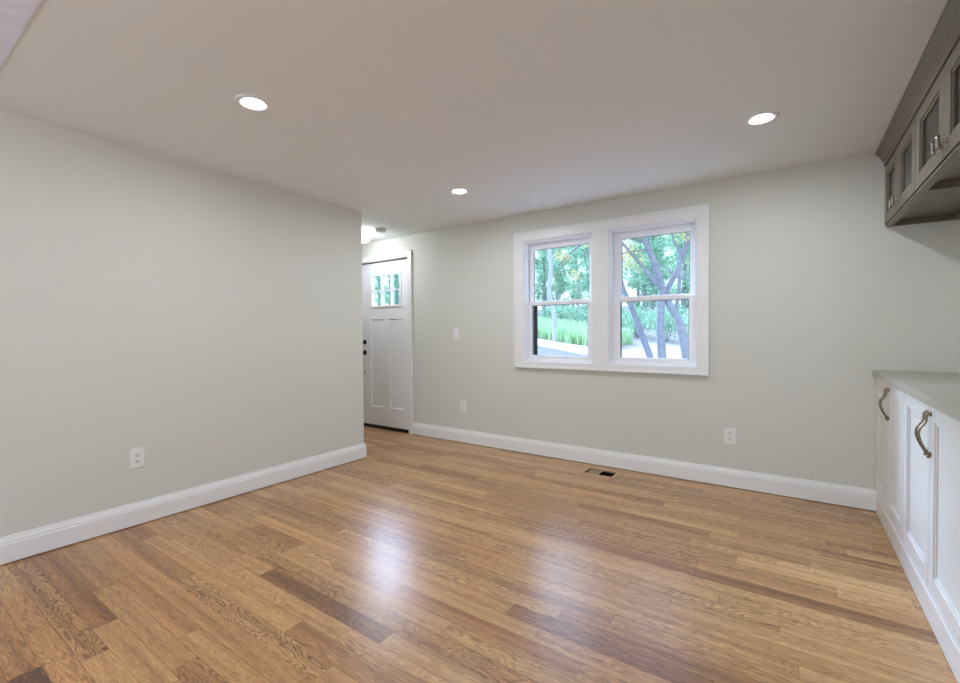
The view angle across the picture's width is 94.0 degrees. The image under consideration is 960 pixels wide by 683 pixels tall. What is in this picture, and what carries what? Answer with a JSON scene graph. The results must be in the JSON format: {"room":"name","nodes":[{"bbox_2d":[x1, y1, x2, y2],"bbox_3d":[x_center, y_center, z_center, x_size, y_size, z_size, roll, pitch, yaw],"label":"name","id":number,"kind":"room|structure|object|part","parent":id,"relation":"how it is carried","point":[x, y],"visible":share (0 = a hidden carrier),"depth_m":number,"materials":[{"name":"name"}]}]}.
{"room":"empty dining room","nodes":[
{"label":"empty dining room","id":0,"kind":"room"},
{"bbox_2d":[0,110,363,560],"bbox_3d":[-2.902,-0.001,1.644,0.120,2.296,6.200,0,1,35],"label":"wall","id":1,"kind":"structure","parent":0,"point":[207,321],"depth_m":2.80,"materials":[{"name":"paint"}]},
{"bbox_2d":[129,447,144,468],"bbox_3d":[-2.082,0.707,2.721,0.008,0.120,0.076,0,1,35],"label":"wall outlet","id":2,"kind":"object","parent":1,"relation":"attached to","point":[137,455],"visible":1,"depth_m":2.72,"materials":[{"name":"white plastic"}]},
{"bbox_2d":[134,452,140,457],"bbox_3d":[-2.080,0.687,2.720,0.002,0.029,0.034,0,1,35],"label":"receptacle","id":3,"kind":"object","parent":2,"relation":"attached to","point":[136,454],"depth_m":2.72,"materials":[{"name":"white plastic"}]},
{"bbox_2d":[134,458,140,463],"bbox_3d":[-2.080,0.726,2.720,0.002,0.029,0.034,0,1,35],"label":"receptacle","id":4,"kind":"object","parent":2,"relation":"attached to","point":[136,460],"depth_m":2.72,"materials":[{"name":"white plastic"}]},
{"bbox_2d":[0,443,365,564],"bbox_3d":[-2.885,1.065,1.664,0.136,0.132,6.216,0,1,35],"label":"baseboard","id":5,"kind":"structure","parent":1,"relation":"attached to","point":[17,546],"depth_m":2.79,"materials":[{"name":"white paint"}]},
{"bbox_2d":[0,0,947,243],"bbox_3d":[-1.603,-1.224,1.347,6.018,0.154,7.431,0,1,35],"label":"ceiling","id":6,"kind":"structure","parent":0,"point":[380,109],"depth_m":2.07,"materials":[{"name":"paint"}]},
{"bbox_2d":[234,94,271,111],"bbox_3d":[-1.109,-1.165,2.192,0.164,0.006,0.164,0,1,35],"label":"recessed light","id":7,"kind":"object","parent":6,"relation":"in","point":[247,101],"visible":1,"depth_m":2.18,"materials":[{"name":"white plastic"}]},
{"bbox_2d":[362,231,370,242],"bbox_3d":[-1.367,-1.162,4.973,0.296,0.102,0.296,0,1,35],"label":"ceiling lamp","id":8,"kind":"object","parent":6,"relation":"attached to","point":[365,236],"visible":0.28,"depth_m":4.92,"materials":[{"name":"white fabric"}]},
{"bbox_2d":[374,228,386,233],"bbox_3d":[-1.075,-1.191,4.832,0.132,0.041,0.132,0,1,35],"label":"smoke detector","id":9,"kind":"object","parent":6,"relation":"attached to","point":[377,230],"visible":1,"depth_m":4.79,"materials":[{"name":"white plastic"}]},
{"bbox_2d":[449,188,468,194],"bbox_3d":[-0.166,-1.193,3.559,0.164,0.006,0.164,0,1,35],"label":"recessed light","id":10,"kind":"object","parent":6,"relation":"in","point":[458,191],"visible":1,"depth_m":3.55,"materials":[{"name":"white plastic"}]},
{"bbox_2d":[744,110,779,125],"bbox_3d":[1.495,-1.182,2.377,0.164,0.006,0.164,0,1,35],"label":"recessed light","id":11,"kind":"object","parent":6,"relation":"in","point":[764,117],"visible":1,"depth_m":2.37,"materials":[{"name":"white plastic"}]},
{"bbox_2d":[0,426,956,682],"bbox_3d":[-1.974,1.194,1.531,6.812,0.120,7.372,0,1,35],"label":"floor","id":12,"kind":"structure","parent":0,"point":[418,558],"depth_m":2.03,"materials":[{"name":"brown wood"}]},
{"bbox_2d":[579,466,620,478],"bbox_3d":[0.993,1.137,3.697,0.284,0.118,0.199,0,1,35],"label":"floor vent","id":13,"kind":"object","parent":12,"relation":"in","point":[611,474],"visible":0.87,"depth_m":3.74,"materials":[{"name":"brown wood"}]},
{"bbox_2d":[875,378,903,538],"bbox_3d":[2.418,0.663,2.419,0.404,0.864,0.847,0,1,35],"label":"base cabinet","id":14,"kind":"object","parent":12,"relation":"on","point":[889,457],"visible":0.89,"depth_m":2.44,"materials":[{"name":"white paint"}]},
{"bbox_3d":[2.408,0.588,2.672,0.019,0.719,0.437,0,1,35],"label":"door","id":15,"kind":"part","parent":14,"relation":"part of","materials":[{"name":"white paint"}]},
{"bbox_3d":[2.271,0.347,2.523,0.039,0.183,0.020,0,1,35],"label":"handle","id":16,"kind":"part","parent":14,"relation":"part of","materials":[{"name":"brown metal"}]},
{"bbox_3d":[2.244,0.348,2.484,0.039,0.183,0.020,0,1,35],"label":"handle","id":17,"kind":"part","parent":14,"relation":"part of","materials":[{"name":"brown metal"}]},
{"bbox_3d":[2.167,0.595,2.324,0.019,0.719,0.404,0,1,35],"label":"door","id":18,"kind":"part","parent":14,"relation":"part of","materials":[{"name":"white paint"}]},
{"bbox_2d":[903,393,959,643],"bbox_3d":[1.897,0.678,1.666,0.404,0.864,0.976,0,1,35],"label":"base cabinet","id":19,"kind":"object","parent":12,"relation":"on","point":[931,465],"visible":0.93,"depth_m":1.70,"materials":[{"name":"white paint"}]},
{"bbox_2d":[873,370,959,421],"bbox_3d":[2.143,0.218,1.997,0.382,0.038,1.845,0,1,35],"label":"countertop","id":20,"kind":"structure","parent":19,"relation":"on","point":[940,391],"depth_m":2.03,"materials":[{"name":"stone"}]},
{"bbox_3d":[1.911,0.603,1.955,0.019,0.719,0.479,0,1,35],"label":"door","id":21,"kind":"part","parent":19,"relation":"part of","materials":[{"name":"white paint"}]},
{"bbox_2d":[876,493,959,682],"bbox_3d":[2.013,1.030,2.103,0.016,0.138,1.814,0,1,35],"label":"baseboard","id":22,"kind":"structure","parent":19,"relation":"attached to","point":[945,637],"depth_m":1.82,"materials":[{"name":"white paint"}]},
{"bbox_3d":[1.762,0.362,1.789,0.039,0.183,0.020,0,1,35],"label":"handle","id":23,"kind":"part","parent":19,"relation":"part of","materials":[{"name":"brown metal"}]},
{"bbox_3d":[1.736,0.363,1.750,0.039,0.183,0.020,0,1,35],"label":"handle","id":24,"kind":"part","parent":19,"relation":"part of","materials":[{"name":"brown metal"}]},
{"bbox_3d":[1.633,0.611,1.554,0.019,0.719,0.491,0,1,35],"label":"door","id":25,"kind":"part","parent":19,"relation":"part of","materials":[{"name":"white paint"}]},
{"bbox_2d":[362,152,959,510],"bbox_3d":[0.479,0.030,4.366,6.018,2.486,0.160,0,1,35],"label":"wall","id":26,"kind":"structure","parent":0,"point":[811,291],"depth_m":3.24,"materials":[{"name":"paint"}]},
{"bbox_2d":[362,257,408,432],"bbox_3d":[-1.124,0.051,5.465,0.870,2.065,0.238,0,1,35],"label":"door","id":27,"kind":"structure","parent":26,"relation":"in","point":[385,327],"depth_m":5.42,"materials":[{"name":"white paint"}]},
{"bbox_3d":[-1.135,-0.618,5.400,0.524,0.414,0.023,0,1,35],"label":"glass frame","id":28,"kind":"part","parent":27,"relation":"part of","materials":[{"name":"clear glass"}]},
{"bbox_2d":[362,250,413,434],"bbox_3d":[-1.179,0.009,5.400,0.983,2.111,0.024,0,1,35],"label":"trim","id":29,"kind":"structure","parent":26,"relation":"attached to","point":[408,253],"depth_m":5.13,"materials":[{"name":"white paint"}]},
{"bbox_2d":[453,328,458,338],"bbox_3d":[-0.253,-0.086,4.767,0.074,0.120,0.009,0,1,35],"label":"light switch","id":30,"kind":"object","parent":26,"relation":"attached to","point":[455,330],"visible":1,"depth_m":4.76,"materials":[{"name":"white plastic"}]},
{"bbox_2d":[461,401,466,411],"bbox_3d":[-0.175,0.687,4.729,0.076,0.120,0.008,0,1,35],"label":"wall outlet","id":31,"kind":"object","parent":26,"relation":"attached to","point":[463,403],"visible":1,"depth_m":4.72,"materials":[{"name":"white plastic"}]},
{"bbox_2d":[524,232,591,362],"bbox_3d":[0.749,-0.384,4.170,0.682,1.147,0.161,0,1,35],"label":"window","id":32,"kind":"structure","parent":26,"relation":"in","point":[530,305],"depth_m":4.24,"materials":[{"name":"white plastic"}]},
{"bbox_3d":[0.780,-0.105,4.216,0.630,0.536,0.012,0,1,35],"label":"screen frame","id":33,"kind":"part","parent":32,"relation":"part of","materials":[{"name":"black metal"}]},
{"bbox_3d":[0.737,-0.099,4.154,0.654,0.553,0.035,0,1,35],"label":"sash","id":34,"kind":"part","parent":32,"relation":"part of","materials":[{"name":"white plastic"}]},
{"bbox_3d":[0.759,-0.648,4.181,0.654,0.594,0.035,0,1,35],"label":"sash","id":35,"kind":"part","parent":32,"relation":"part of","materials":[{"name":"white plastic"}]},
{"bbox_2d":[513,204,709,375],"bbox_3d":[1.031,-0.391,3.860,1.698,1.291,0.029,0,1,35],"label":"trim","id":36,"kind":"structure","parent":26,"relation":"attached to","point":[600,229],"depth_m":3.83,"materials":[{"name":"white paint"}]},
{"bbox_2d":[413,422,876,510],"bbox_3d":[0.882,1.005,4.000,4.013,0.132,0.016,0,1,35],"label":"baseboard","id":37,"kind":"structure","parent":26,"relation":"attached to","point":[850,496],"depth_m":3.52,"materials":[{"name":"white paint"}]},
{"bbox_2d":[609,218,696,366],"bbox_3d":[1.429,-0.380,3.699,0.695,1.147,0.161,0,1,35],"label":"window","id":38,"kind":"structure","parent":26,"relation":"in","point":[616,236],"depth_m":3.73,"materials":[{"name":"white plastic"}]},
{"bbox_3d":[1.459,-0.101,3.745,0.643,0.536,0.012,0,1,35],"label":"screen frame","id":39,"kind":"part","parent":38,"relation":"part of","materials":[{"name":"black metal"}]},
{"bbox_3d":[1.416,-0.095,3.683,0.667,0.553,0.035,0,1,35],"label":"sash","id":40,"kind":"part","parent":38,"relation":"part of","materials":[{"name":"white plastic"}]},
{"bbox_3d":[1.438,-0.643,3.710,0.667,0.594,0.035,0,1,35],"label":"sash","id":41,"kind":"part","parent":38,"relation":"part of","materials":[{"name":"white plastic"}]},
{"bbox_2d":[724,427,735,443],"bbox_3d":[1.855,0.700,3.324,0.076,0.120,0.008,0,1,35],"label":"wall outlet","id":42,"kind":"object","parent":26,"relation":"attached to","point":[729,433],"visible":1,"depth_m":3.32,"materials":[{"name":"white plastic"}]},
{"bbox_2d":[958,267,959,372],"bbox_3d":[0.802,0.107,-0.383,0.120,2.486,7.281,0,1,35],"label":"wall","id":43,"kind":"structure","parent":0,"point":[959,267],"depth_m":2.63,"materials":[{"name":"paint"}]},
{"bbox_2d":[885,116,959,226],"bbox_3d":[2.429,-0.949,2.385,0.363,0.479,0.835,0,1,35],"label":"upper cabinet","id":44,"kind":"object","parent":43,"relation":"attached to","point":[904,205],"visible":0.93,"depth_m":2.47,"materials":[{"name":"beige paint"}]},
{"bbox_3d":[2.439,-0.906,2.646,0.019,0.358,0.394,0,1,35],"label":"door","id":45,"kind":"part","parent":44,"relation":"part of","materials":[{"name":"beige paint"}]},
{"bbox_3d":[2.326,-0.780,2.529,0.031,0.052,0.020,0,1,35],"label":"knob","id":46,"kind":"part","parent":44,"relation":"part of","materials":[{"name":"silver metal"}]},
{"bbox_3d":[2.285,-0.778,2.469,0.031,0.052,0.020,0,1,35],"label":"knob","id":47,"kind":"part","parent":44,"relation":"part of","materials":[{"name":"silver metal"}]},
{"bbox_2d":[894,166,911,190],"bbox_3d":[2.454,-0.922,2.369,0.280,0.015,0.797,0,1,35],"label":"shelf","id":48,"kind":"object","parent":44,"relation":"attached to","point":[908,177],"depth_m":2.52,"materials":[{"name":"grey wood"}]},
{"bbox_3d":[2.318,-0.715,2.467,0.014,0.011,0.835,0,1,35],"label":"light rail","id":49,"kind":"part","parent":44,"relation":"part of","materials":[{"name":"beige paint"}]},
{"bbox_3d":[2.201,-0.899,2.303,0.019,0.358,0.435,0,1,35],"label":"door","id":50,"kind":"part","parent":44,"relation":"part of","materials":[{"name":"beige paint"}]},
{"bbox_2d":[915,39,959,192],"bbox_3d":[1.910,-0.933,1.635,0.363,0.479,0.983,0,1,35],"label":"upper cabinet","id":51,"kind":"object","parent":43,"relation":"attached to","point":[937,167],"visible":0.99,"depth_m":1.82,"materials":[{"name":"beige paint"}]},
{"bbox_2d":[876,0,959,166],"bbox_3d":[2.010,-1.133,2.064,0.064,0.099,1.840,0,1,35],"label":"trim","id":52,"kind":"structure","parent":51,"relation":"attached to","point":[945,36],"depth_m":1.90,"materials":[{"name":"beige paint"}]},
{"bbox_3d":[1.937,-0.891,1.921,0.019,0.358,0.480,0,1,35],"label":"door","id":53,"kind":"part","parent":51,"relation":"part of","materials":[{"name":"beige paint"}]},
{"bbox_3d":[1.800,-0.764,1.769,0.031,0.052,0.020,0,1,35],"label":"knob","id":54,"kind":"part","parent":51,"relation":"part of","materials":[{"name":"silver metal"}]},
{"bbox_3d":[1.798,-0.700,1.717,0.014,0.011,0.983,0,1,35],"label":"light rail","id":55,"kind":"part","parent":51,"relation":"part of","materials":[{"name":"beige paint"}]},
{"bbox_3d":[1.758,-0.763,1.709,0.031,0.052,0.020,0,1,35],"label":"knob","id":56,"kind":"part","parent":51,"relation":"part of","materials":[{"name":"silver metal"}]},
{"bbox_2d":[928,101,959,146],"bbox_3d":[1.935,-0.907,1.618,0.280,0.015,0.945,0,1,35],"label":"cabinet door","id":57,"kind":"structure","parent":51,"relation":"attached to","point":[958,114],"depth_m":1.95,"materials":[{"name":"grey wood"}]},
{"bbox_3d":[1.657,-0.883,1.517,0.019,0.358,0.497,0,1,35],"label":"door","id":58,"kind":"part","parent":51,"relation":"part of","materials":[{"name":"beige paint"}]},
{"label":"outside","id":59,"kind":"structure","parent":0,"visible":0},
{"bbox_2d":[538,346,586,355],"bbox_3d":[-3.732,0.403,20.418,30.625,1.232,17.307,0,1,35],"label":"driveway","id":60,"kind":"structure","parent":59,"point":[541,350],"depth_m":15.92,"materials":[{"name":"concrete"}]},
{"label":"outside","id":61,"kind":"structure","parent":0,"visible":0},
{"bbox_2d":[538,300,687,358],"bbox_3d":[-2.918,-1.759,23.881,88.000,5.450,84.000,0,1,35],"label":"ground","id":62,"kind":"structure","parent":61,"point":[673,350],"depth_m":19.52,"materials":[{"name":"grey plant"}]},
{"bbox_2d":[375,276,388,305],"bbox_3d":[-11.555,-6.723,51.471,2.819,9.574,2.895,0,1,17],"label":"tree","id":63,"kind":"object","parent":62,"relation":"on","point":[377,278],"visible":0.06,"depth_m":51.39,"materials":[{"name":"green plant"}]},
{"bbox_2d":[376,275,398,304],"bbox_3d":[-8.912,-6.508,44.240,2.997,10.337,3.009,0,1,8],"label":"tree","id":64,"kind":"object","parent":62,"relation":"on","point":[388,276],"visible":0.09,"depth_m":43.88,"materials":[{"name":"green plant"}]},
{"bbox_2d":[379,274,398,304],"bbox_3d":[-7.017,-5.480,38.087,2.967,9.420,3.046,0,1,-6],"label":"tree","id":65,"kind":"object","parent":62,"relation":"on","point":[396,285],"visible":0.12,"depth_m":37.92,"materials":[{"name":"green plant"}]},
{"bbox_2d":[535,250,553,310],"bbox_3d":[7.524,-9.526,53.218,3.111,12.077,3.099,0,1,20],"label":"tree","id":66,"kind":"object","parent":62,"relation":"on","point":[538,267],"visible":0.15,"depth_m":52.98,"materials":[{"name":"green plant"}]},
{"bbox_2d":[535,251,556,300],"bbox_3d":[8.363,-9.093,57.807,3.559,10.071,3.197,-1,1,-34],"label":"tree","id":67,"kind":"object","parent":62,"relation":"on","point":[536,251],"visible":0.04,"depth_m":57.81,"materials":[{"name":"green plant"}]},
{"bbox_2d":[535,249,562,317],"bbox_3d":[5.667,-7.183,39.402,3.075,10.697,3.063,0,1,21],"label":"tree","id":68,"kind":"object","parent":62,"relation":"on","point":[541,276],"visible":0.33,"depth_m":39.32,"materials":[{"name":"green plant"}]},
{"bbox_2d":[538,306,566,319],"bbox_3d":[5.174,-1.921,32.288,2.171,1.713,2.097,0,1,38],"label":"shrub","id":69,"kind":"object","parent":62,"relation":"on","point":[545,308],"visible":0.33,"depth_m":32.24,"materials":[{"name":"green plant"}]},
{"bbox_2d":[541,246,571,305],"bbox_3d":[8.197,-8.330,47.596,3.073,10.806,3.061,0,1,22],"label":"tree","id":70,"kind":"object","parent":62,"relation":"on","point":[563,249],"visible":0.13,"depth_m":47.48,"materials":[{"name":"green plant"}]},
{"bbox_2d":[547,246,572,341],"bbox_3d":[3.314,-3.603,20.763,3.001,7.922,2.321,0,1,35],"label":"tree","id":71,"kind":"object","parent":62,"relation":"on","point":[549,251],"visible":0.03,"depth_m":20.68,"materials":[{"name":"grey plant"}]},
{"bbox_2d":[546,247,578,310],"bbox_3d":[7.824,-7.473,43.137,3.169,10.236,3.527,0,1,-6],"label":"tree","id":72,"kind":"object","parent":62,"relation":"on","point":[562,286],"visible":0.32,"depth_m":42.88,"materials":[{"name":"green plant"}]},
{"bbox_2d":[550,298,578,319],"bbox_3d":[5.758,-1.905,30.236,2.235,2.129,2.155,-1,1,-18],"label":"shrub","id":73,"kind":"object","parent":62,"relation":"on","point":[558,306],"visible":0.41,"depth_m":29.90,"materials":[{"name":"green plant"}]},
{"bbox_2d":[561,305,586,323],"bbox_3d":[6.254,-1.548,28.122,2.171,1.766,2.251,-1,1,-41],"label":"shrub","id":74,"kind":"object","parent":62,"relation":"on","point":[574,313],"visible":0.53,"depth_m":28.08,"materials":[{"name":"green plant"}]},
{"bbox_2d":[565,246,585,308],"bbox_3d":[11.117,-8.343,51.032,3.442,9.739,3.092,-1,1,-11],"label":"tree","id":75,"kind":"object","parent":62,"relation":"on","point":[572,287],"visible":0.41,"depth_m":50.70,"materials":[{"name":"green plant"}]},
{"bbox_2d":[562,247,588,305],"bbox_3d":[11.677,-9.633,55.407,3.280,11.272,3.652,1,1,41],"label":"tree","id":76,"kind":"object","parent":62,"relation":"on","point":[567,279],"visible":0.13,"depth_m":55.21,"materials":[{"name":"green plant"}]},
{"bbox_2d":[574,247,588,292],"bbox_3d":[9.384,-6.572,36.996,2.914,9.512,2.992,0,1,38],"label":"tree","id":77,"kind":"object","parent":62,"relation":"on","point":[586,273],"visible":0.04,"depth_m":37.16,"materials":[{"name":"green plant"}]},
{"bbox_2d":[576,309,586,324],"bbox_3d":[6.703,-1.391,26.046,2.267,1.858,2.187,0,1,19],"label":"shrub","id":78,"kind":"object","parent":62,"relation":"on","point":[584,316],"visible":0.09,"depth_m":26.16,"materials":[{"name":"green plant"}]},
{"bbox_2d":[575,244,588,309],"bbox_3d":[8.185,-5.814,32.147,2.876,9.178,2.953,0,1,30],"label":"tree","id":79,"kind":"object","parent":62,"relation":"on","point":[585,287],"visible":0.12,"depth_m":32.07,"materials":[{"name":"green plant"}]},
{"bbox_2d":[538,316,633,345],"bbox_3d":[4.286,-0.875,25.396,3.082,2.160,15.731,-1,1,-14],"label":"grass","id":80,"kind":"structure","parent":62,"relation":"on","point":[568,332],"depth_m":21.82,"materials":[{"name":"green plant"}]},
{"bbox_2d":[538,339,655,357],"bbox_3d":[3.481,0.277,17.551,1.250,1.215,22.001,-1,1,-13],"label":"driveway edge","id":81,"kind":"structure","parent":62,"relation":"on","point":[578,349],"depth_m":17.47,"materials":[{"name":"beige concrete"}]},
{"bbox_2d":[552,232,689,358],"bbox_3d":[3.702,-1.794,12.207,4.284,5.394,1.540,0,1,38],"label":"tree","id":82,"kind":"object","parent":62,"relation":"on","point":[659,282],"visible":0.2,"depth_m":11.38,"materials":[{"name":"grey plant"}]},
{"bbox_3d":[4.013,-1.339,11.965,0.247,4.489,1.635,-1,1,-45],"label":"stem","id":83,"kind":"part","parent":82,"relation":"part of","materials":[{"name":"grey plant"}]},
{"bbox_3d":[4.271,-1.800,11.604,1.111,5.367,0.227,0,1,35],"label":"stem","id":84,"kind":"part","parent":82,"relation":"part of","materials":[{"name":"grey plant"}]},
{"bbox_3d":[5.107,-1.294,11.415,0.753,4.376,0.672,0,1,35],"label":"stem","id":85,"kind":"part","parent":82,"relation":"part of","materials":[{"name":"grey plant"}]},
{"bbox_2d":[623,256,628,281],"bbox_3d":[14.481,-10.564,48.539,3.181,14.269,3.169,-1,1,-43],"label":"tree","id":86,"kind":"object","parent":62,"relation":"on","point":[625,277],"visible":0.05,"depth_m":48.73,"materials":[{"name":"green plant"}]},
{"bbox_2d":[622,305,631,328],"bbox_3d":[7.212,-1.288,23.931,2.234,2.076,2.316,0,1,39],"label":"shrub","id":87,"kind":"object","parent":62,"relation":"on","point":[626,309],"visible":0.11,"depth_m":23.57,"materials":[{"name":"green plant"}]},
{"bbox_2d":[623,240,643,307],"bbox_3d":[15.189,-8.672,43.025,3.118,11.538,3.130,-1,1,-20],"label":"tree","id":88,"kind":"object","parent":62,"relation":"on","point":[638,291],"visible":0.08,"depth_m":42.98,"materials":[{"name":"green plant"}]},
{"bbox_2d":[622,306,654,337],"bbox_3d":[7.732,-0.934,21.883,2.058,1.718,1.985,-1,1,-31],"label":"shrub","id":89,"kind":"object","parent":62,"relation":"on","point":[637,310],"visible":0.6,"depth_m":21.68,"materials":[{"name":"green plant"}]},
{"bbox_2d":[627,238,661,305],"bbox_3d":[12.761,-6.375,34.425,2.845,9.200,2.922,0,1,29],"label":"tree","id":90,"kind":"object","parent":62,"relation":"on","point":[641,252],"visible":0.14,"depth_m":34.32,"materials":[{"name":"green plant"}]},
{"bbox_2d":[625,235,677,325],"bbox_3d":[10.016,-5.151,26.107,3.121,8.922,3.134,0,1,12],"label":"tree","id":91,"kind":"object","parent":62,"relation":"on","point":[656,249],"visible":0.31,"depth_m":25.96,"materials":[{"name":"green plant"}]},
{"bbox_2d":[633,235,680,309],"bbox_3d":[11.736,-5.422,29.948,3.101,8.389,3.451,-1,1,-14],"label":"tree","id":92,"kind":"object","parent":62,"relation":"on","point":[660,262],"visible":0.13,"depth_m":29.73,"materials":[{"name":"green plant"}]},
{"bbox_2d":[641,304,687,341],"bbox_3d":[8.162,-0.863,19.831,2.034,2.002,2.106,0,1,17],"label":"shrub","id":93,"kind":"object","parent":62,"relation":"on","point":[668,318],"visible":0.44,"depth_m":19.62,"materials":[{"name":"green plant"}]},
{"bbox_2d":[660,233,689,327],"bbox_3d":[9.944,-4.232,21.630,2.804,8.095,2.730,0,1,22],"label":"tree","id":94,"kind":"object","parent":62,"relation":"on","point":[685,273],"visible":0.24,"depth_m":21.65,"materials":[{"name":"green plant"}]},
{"bbox_2d":[671,312,687,333],"bbox_3d":[8.694,-0.678,17.706,2.089,1.900,2.166,0,1,-10],"label":"shrub","id":95,"kind":"object","parent":62,"relation":"on","point":[685,320],"visible":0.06,"depth_m":17.74,"materials":[{"name":"green plant"}]},
{"bbox_2d":[670,244,689,307],"bbox_3d":[18.677,-8.540,40.303,2.807,11.390,2.882,0,1,-7],"label":"tree","id":96,"kind":"object","parent":62,"relation":"on","point":[688,244],"visible":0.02,"depth_m":40.39,"materials":[{"name":"green plant"}]}
]}

